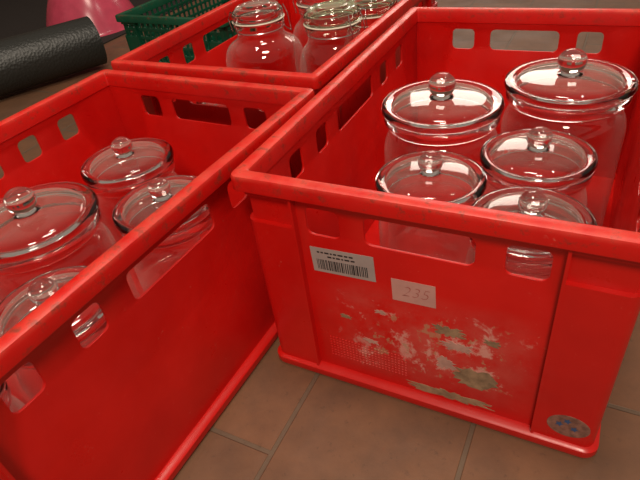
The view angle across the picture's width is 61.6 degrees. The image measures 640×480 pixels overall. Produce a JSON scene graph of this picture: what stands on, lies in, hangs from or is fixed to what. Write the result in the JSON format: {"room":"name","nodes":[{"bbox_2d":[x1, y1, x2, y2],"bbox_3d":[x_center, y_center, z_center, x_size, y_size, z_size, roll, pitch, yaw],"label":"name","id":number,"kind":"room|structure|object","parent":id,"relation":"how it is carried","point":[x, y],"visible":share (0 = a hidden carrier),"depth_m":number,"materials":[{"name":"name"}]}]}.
{"room":"storage room","nodes":[
{"label":"storage room","id":0,"kind":"room"},
{"bbox_2d":[0,0,639,479],"bbox_3d":[-0.180,-0.347,1.468,7.000,0.050,6.500,12,42,24],"label":"floor","id":1,"kind":"structure","parent":0,"point":[286,421],"depth_m":0.64,"materials":[{"name":"ceramic"}]},
{"bbox_2d":[0,0,193,43],"bbox_3d":[-1.477,-1.418,3.060,2.180,0.005,3.400,12,42,24],"label":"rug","id":2,"kind":"object","parent":1,"relation":"on","point":[17,17],"visible":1,"depth_m":2.58,"materials":[{"name":"fabric"}]},
{"bbox_2d":[0,16,106,95],"bbox_3d":[-1.093,-0.488,1.637,0.850,0.155,0.148,-29,42,-25],"label":"foam roller","id":3,"kind":"object","parent":2,"relation":"on","point":[42,55],"visible":1,"depth_m":1.70,"materials":[{"name":"black rubber"}]},
{"bbox_2d":[46,0,133,36],"bbox_3d":[-0.985,-1.020,2.239,0.410,0.250,0.410,12,42,24],"label":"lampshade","id":4,"kind":"object","parent":2,"relation":"on","point":[102,13],"visible":0.49,"depth_m":2.15,"materials":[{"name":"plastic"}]},
{"bbox_2d":[0,69,314,479],"bbox_3d":[-0.303,0.047,0.689,0.400,0.295,0.600,13,42,26],"label":"crate","id":5,"kind":"object","parent":1,"relation":"on","point":[135,402],"visible":0.81,"depth_m":0.61,"materials":[{"name":"plastic"}]},
{"bbox_2d":[0,381,24,408],"bbox_3d":[-0.315,0.214,0.499,0.122,0.252,0.122,11,41,24],"label":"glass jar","id":6,"kind":"object","parent":5,"relation":"in","point":[5,392],"visible":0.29,"depth_m":0.46,"materials":[{"name":"clear glass"}]},
{"bbox_2d":[15,372,33,396],"bbox_3d":[-0.434,0.149,0.585,0.152,0.278,0.152,-9,37,-1],"label":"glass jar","id":7,"kind":"object","parent":5,"relation":"in","point":[15,372],"visible":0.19,"depth_m":0.67,"materials":[{"name":"clear glass"}]},
{"bbox_2d":[0,266,106,399],"bbox_3d":[-0.252,0.139,0.585,0.124,0.253,0.124,-11,37,-3],"label":"glass jar","id":8,"kind":"object","parent":5,"relation":"in","point":[21,301],"visible":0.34,"depth_m":0.53,"materials":[{"name":"clear glass"}]},
{"bbox_2d":[0,182,139,295],"bbox_3d":[-0.323,0.055,0.682,0.154,0.284,0.154,-6,37,2],"label":"glass jar","id":9,"kind":"object","parent":5,"relation":"in","point":[20,202],"visible":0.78,"depth_m":0.60,"materials":[{"name":"clear glass"}]},
{"bbox_2d":[80,137,200,295],"bbox_3d":[-0.261,-0.039,0.815,0.130,0.257,0.130,-17,38,-11],"label":"glass jar","id":10,"kind":"object","parent":5,"relation":"in","point":[121,149],"visible":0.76,"depth_m":0.74,"materials":[{"name":"clear glass"}]},
{"bbox_2d":[112,175,211,290],"bbox_3d":[-0.180,0.028,0.716,0.128,0.254,0.128,-30,42,-26],"label":"glass jar","id":11,"kind":"object","parent":5,"relation":"in","point":[159,189],"visible":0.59,"depth_m":0.64,"materials":[{"name":"clear glass"}]},
{"bbox_2d":[115,0,268,62],"bbox_3d":[-0.277,-0.680,1.702,0.400,0.208,0.550,14,43,27],"label":"crate","id":12,"kind":"object","parent":1,"relation":"on","point":[131,19],"visible":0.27,"depth_m":1.56,"materials":[{"name":"plastic"}]},
{"bbox_2d":[111,0,436,151],"bbox_3d":[-0.032,-0.323,1.119,0.400,0.295,0.600,12,42,25],"label":"crate","id":13,"kind":"object","parent":1,"relation":"on","point":[268,58],"visible":0.28,"depth_m":1.00,"materials":[{"name":"plastic"}]},
{"bbox_2d":[196,101,261,109],"bbox_3d":[-0.151,-0.190,1.011,0.122,0.232,0.122,-22,39,-18],"label":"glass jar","id":14,"kind":"object","parent":13,"relation":"in","point":[196,101],"visible":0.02,"depth_m":0.98,"materials":[{"name":"clear glass"}]},
{"bbox_2d":[226,1,306,68],"bbox_3d":[-0.101,-0.311,1.087,0.156,0.319,0.156,-21,39,-16],"label":"jar","id":15,"kind":"object","parent":13,"relation":"in","point":[271,14],"visible":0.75,"depth_m":0.98,"materials":[{"name":"clear glass"}]},
{"bbox_2d":[292,0,347,71],"bbox_3d":[0.018,-0.387,1.171,0.144,0.309,0.144,3,39,15],"label":"jar","id":16,"kind":"object","parent":13,"relation":"in","point":[302,5],"visible":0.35,"depth_m":1.06,"materials":[{"name":"clear glass"}]},
{"bbox_2d":[300,0,364,71],"bbox_3d":[0.037,-0.279,1.018,0.138,0.319,0.138,25,48,36],"label":"jar","id":17,"kind":"object","parent":13,"relation":"in","point":[342,22],"visible":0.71,"depth_m":0.91,"materials":[{"name":"clear glass"}]},
{"bbox_2d":[344,0,396,42],"bbox_3d":[0.115,-0.362,1.137,0.124,0.289,0.124,16,43,28],"label":"jar","id":18,"kind":"object","parent":13,"relation":"in","point":[371,12],"visible":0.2,"depth_m":1.03,"materials":[{"name":"clear glass"}]},
{"bbox_2d":[230,7,639,457],"bbox_3d":[0.229,-0.090,0.768,0.400,0.295,0.600,12,42,24],"label":"crate","id":19,"kind":"object","parent":1,"relation":"on","point":[536,359],"visible":0.88,"depth_m":0.60,"materials":[{"name":"plastic"}]},
{"bbox_2d":[375,150,486,240],"bbox_3d":[0.139,0.003,0.683,0.128,0.258,0.128,-21,39,-16],"label":"glass jar","id":20,"kind":"object","parent":19,"relation":"in","point":[430,163],"visible":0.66,"depth_m":0.64,"materials":[{"name":"clear glass"}]},
{"bbox_2d":[381,72,504,247],"bbox_3d":[0.176,-0.103,0.788,0.162,0.290,0.162,-7,37,1],"label":"glass jar","id":21,"kind":"object","parent":19,"relation":"in","point":[442,86],"visible":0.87,"depth_m":0.70,"materials":[{"name":"clear glass"}]},
{"bbox_2d":[465,187,596,275],"bbox_3d":[0.226,0.053,0.606,0.126,0.253,0.126,-22,39,-17],"label":"glass jar","id":22,"kind":"object","parent":19,"relation":"in","point":[534,201],"visible":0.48,"depth_m":0.55,"materials":[{"name":"clear glass"}]},
{"bbox_2d":[472,126,597,262],"bbox_3d":[0.270,-0.027,0.697,0.132,0.259,0.132,-26,41,-22],"label":"glass jar","id":23,"kind":"object","parent":19,"relation":"in","point":[539,139],"visible":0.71,"depth_m":0.63,"materials":[{"name":"clear glass"}]},
{"bbox_2d":[494,48,638,224],"bbox_3d":[0.348,-0.132,0.788,0.166,0.296,0.166,-12,37,-5],"label":"glass jar","id":24,"kind":"object","parent":19,"relation":"in","point":[572,63],"visible":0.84,"depth_m":0.70,"materials":[{"name":"clear glass"}]}
]}

